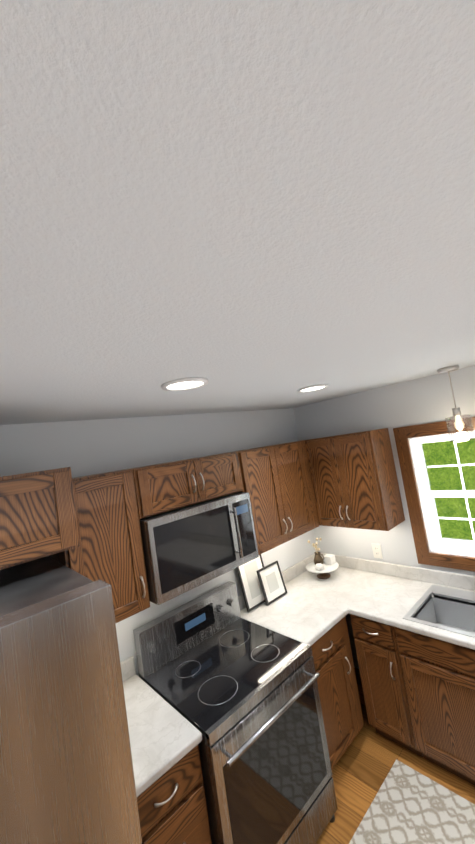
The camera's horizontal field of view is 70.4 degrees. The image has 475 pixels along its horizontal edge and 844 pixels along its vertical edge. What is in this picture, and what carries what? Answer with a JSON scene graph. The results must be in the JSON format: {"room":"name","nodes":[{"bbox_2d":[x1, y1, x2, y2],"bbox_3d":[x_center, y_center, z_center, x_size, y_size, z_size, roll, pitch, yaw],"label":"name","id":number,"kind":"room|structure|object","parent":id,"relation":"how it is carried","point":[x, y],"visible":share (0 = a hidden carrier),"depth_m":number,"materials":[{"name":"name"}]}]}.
{"room":"kitchen","nodes":[
{"label":"kitchen","id":0,"kind":"room"},
{"bbox_2d":[0,408,316,675],"bbox_3d":[-0.735,1.198,2.030,4.160,2.440,0.120,-5,-6,-43],"label":"wall","id":1,"kind":"structure","parent":0,"point":[86,447],"depth_m":2.25,"materials":[{"name":"white paint"}]},
{"bbox_2d":[0,467,79,569],"bbox_3d":[-1.191,0.417,1.255,0.950,0.325,0.652,-5,-6,-43],"label":"upper cabinet","id":2,"kind":"object","parent":1,"relation":"attached to","point":[38,519],"visible":1,"depth_m":1.27,"materials":[{"name":"brown wood"}]},
{"bbox_2d":[49,469,149,622],"bbox_3d":[-0.747,0.653,1.789,0.380,0.738,0.382,-5,-6,-43],"label":"upper cabinet","id":3,"kind":"object","parent":1,"relation":"attached to","point":[109,550],"visible":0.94,"depth_m":1.70,"materials":[{"name":"brown wood"}]},
{"bbox_2d":[117,452,242,518],"bbox_3d":[-0.357,0.389,2.197,0.772,0.275,0.382,-5,-6,-43],"label":"upper cabinet","id":4,"kind":"object","parent":1,"relation":"attached to","point":[165,487],"visible":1,"depth_m":2.04,"materials":[{"name":"brown wood"}]},
{"bbox_2d":[139,492,258,604],"bbox_3d":[-0.281,0.742,2.146,0.756,0.434,0.445,-5,-6,-43],"label":"microwave","id":5,"kind":"object","parent":4,"relation":"attached to","point":[187,548],"visible":0.94,"depth_m":1.95,"materials":[{"name":"metal"}]},
{"bbox_2d":[215,440,318,554],"bbox_3d":[0.257,0.567,2.713,0.798,0.738,0.382,-5,-6,-43],"label":"upper cabinet","id":6,"kind":"object","parent":1,"relation":"attached to","point":[276,479],"visible":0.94,"depth_m":2.56,"materials":[{"name":"brown wood"}]},
{"bbox_2d":[0,0,474,424],"bbox_3d":[1.017,-0.512,-0.034,4.160,0.100,6.000,-5,-6,-43],"label":"ceiling","id":7,"kind":"structure","parent":0,"point":[246,205],"depth_m":0.42,"materials":[{"name":"white paint"}]},
{"bbox_2d":[161,378,207,390],"bbox_3d":[-0.221,-0.157,1.419,0.196,0.010,0.196,-5,-6,-43],"label":"recessed light","id":8,"kind":"object","parent":7,"relation":"in","point":[183,384],"visible":1,"depth_m":1.41,"materials":[{"name":"white plastic"}]},
{"bbox_2d":[297,384,327,392],"bbox_3d":[0.473,-0.212,2.125,0.196,0.010,0.196,-5,-6,-43],"label":"recessed light","id":9,"kind":"object","parent":7,"relation":"in","point":[312,388],"visible":1,"depth_m":2.11,"materials":[{"name":"white plastic"}]},
{"bbox_2d":[437,365,474,441],"bbox_3d":[1.392,-0.116,2.156,0.144,0.474,0.144,-5,-6,-43],"label":"pendant lamp","id":10,"kind":"object","parent":7,"relation":"hanging from","point":[459,424],"visible":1,"depth_m":2.13,"materials":[{"name":"silver metal"}]},
{"bbox_2d":[293,365,474,668],"bbox_3d":[2.693,0.612,1.238,0.120,2.440,6.000,-5,-6,-43],"label":"wall","id":11,"kind":"structure","parent":0,"point":[425,400],"depth_m":2.73,"materials":[{"name":"white paint"}]},
{"bbox_2d":[288,428,404,530],"bbox_3d":[0.833,0.492,2.889,0.362,0.738,0.906,-5,-6,-43],"label":"upper cabinet","id":12,"kind":"object","parent":11,"relation":"attached to","point":[355,484],"visible":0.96,"depth_m":2.62,"materials":[{"name":"brown wood"}]},
{"bbox_2d":[371,543,382,558],"bbox_3d":[1.175,1.085,2.836,0.008,0.120,0.075,-5,-6,-43],"label":"outlet","id":13,"kind":"object","parent":11,"relation":"attached to","point":[377,551],"visible":1,"depth_m":2.83,"materials":[{"name":"white plastic"}]},
{"bbox_2d":[393,417,474,571],"bbox_3d":[1.672,0.488,2.306,0.122,1.050,0.970,-5,-6,-43],"label":"window unit","id":14,"kind":"structure","parent":11,"relation":"in","point":[416,436],"depth_m":2.53,"materials":[{"name":"brown wood"}]},
{"bbox_2d":[315,667,474,843],"bbox_3d":[1.402,1.991,-0.219,4.160,0.100,6.000,-5,-6,-43],"label":"floor","id":15,"kind":"structure","parent":0,"point":[365,763],"depth_m":2.08,"materials":[{"name":"brown wood"}]},
{"bbox_2d":[0,556,141,843],"bbox_3d":[-0.859,1.466,0.943,0.922,1.790,0.967,-5,-6,-43],"label":"fridge","id":16,"kind":"object","parent":15,"relation":"on","point":[66,771],"visible":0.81,"depth_m":0.90,"materials":[{"name":"metal"}]},
{"bbox_2d":[137,745,211,843],"bbox_3d":[-0.447,1.914,1.580,0.380,0.875,0.692,-5,-6,-43],"label":"base cabinet","id":17,"kind":"object","parent":15,"relation":"on","point":[172,805],"visible":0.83,"depth_m":1.40,"materials":[{"name":"brown wood"}]},
{"bbox_2d":[120,656,201,796],"bbox_3d":[-0.528,1.414,1.621,0.384,0.138,0.682,-5,-6,-43],"label":"countertop","id":18,"kind":"structure","parent":17,"relation":"on","point":[165,736],"depth_m":1.53,"materials":[{"name":"stone"}]},
{"bbox_2d":[133,581,337,843],"bbox_3d":[-0.002,1.725,1.934,0.760,1.165,0.757,-5,-6,-43],"label":"range","id":19,"kind":"object","parent":15,"relation":"on","point":[228,682],"visible":0.96,"depth_m":1.78,"materials":[{"name":"metal"}]},
{"bbox_2d":[311,617,363,769],"bbox_3d":[0.450,1.837,2.405,0.510,0.875,0.692,-5,-6,-43],"label":"base cabinet","id":20,"kind":"object","parent":15,"relation":"on","point":[338,690],"visible":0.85,"depth_m":2.19,"materials":[{"name":"brown wood"}]},
{"bbox_2d":[350,614,422,756],"bbox_3d":[1.162,1.730,2.433,0.652,0.875,0.311,-5,-6,-43],"label":"base cabinet","id":21,"kind":"object","parent":15,"relation":"on","point":[383,687],"visible":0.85,"depth_m":2.23,"materials":[{"name":"brown wood"}]},
{"bbox_2d":[349,760,474,843],"bbox_3d":[1.170,2.101,1.532,0.630,0.008,1.150,-5,-6,-43],"label":"rug","id":22,"kind":"object","parent":15,"relation":"on","point":[408,805],"visible":1,"depth_m":1.84,"materials":[{"name":"beige fabric"}]},
{"bbox_2d":[394,627,474,784],"bbox_3d":[1.586,1.630,1.962,0.652,0.875,0.967,-5,-6,-43],"label":"base cabinet","id":23,"kind":"object","parent":15,"relation":"on","point":[439,678],"visible":0.96,"depth_m":1.97,"materials":[{"name":"brown wood"}]},
{"bbox_2d":[238,553,474,649],"bbox_3d":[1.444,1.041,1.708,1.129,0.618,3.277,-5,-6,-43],"label":"countertop","id":24,"kind":"structure","parent":23,"relation":"on","point":[309,608],"depth_m":2.40,"materials":[{"name":"stone"}]},
{"bbox_2d":[236,554,264,611],"bbox_3d":[0.127,1.228,2.632,0.265,0.372,0.083,-5,-6,-43],"label":"picture frame","id":25,"kind":"object","parent":24,"relation":"on","point":[252,592],"visible":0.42,"depth_m":2.60,"materials":[{"name":"black plastic"}]},
{"bbox_2d":[256,561,286,605],"bbox_3d":[0.275,1.268,2.667,0.235,0.253,0.071,-5,-6,-43],"label":"picture frame","id":26,"kind":"object","parent":24,"relation":"on","point":[271,581],"visible":0.96,"depth_m":2.66,"materials":[{"name":"black plastic"}]},
{"bbox_2d":[306,538,338,578],"bbox_3d":[0.727,1.185,2.942,0.284,0.322,0.284,-5,-6,-43],"label":"stand","id":27,"kind":"object","parent":24,"relation":"on","point":[320,565],"visible":1,"depth_m":2.91,"materials":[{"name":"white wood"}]},
{"bbox_2d":[402,584,474,649],"bbox_3d":[1.533,1.256,1.990,0.540,0.208,0.840,-5,-6,-43],"label":"sink basin","id":28,"kind":"object","parent":24,"relation":"in","point":[450,610],"depth_m":2.27,"materials":[{"name":"silver metal"}]},
{"label":"outside","id":29,"kind":"structure","parent":0,"visible":0},
{"bbox_2d":[422,438,474,539],"bbox_3d":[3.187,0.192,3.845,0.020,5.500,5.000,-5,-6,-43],"label":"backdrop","id":30,"kind":"structure","parent":29,"point":[454,474],"depth_m":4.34,"materials":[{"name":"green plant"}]}
]}

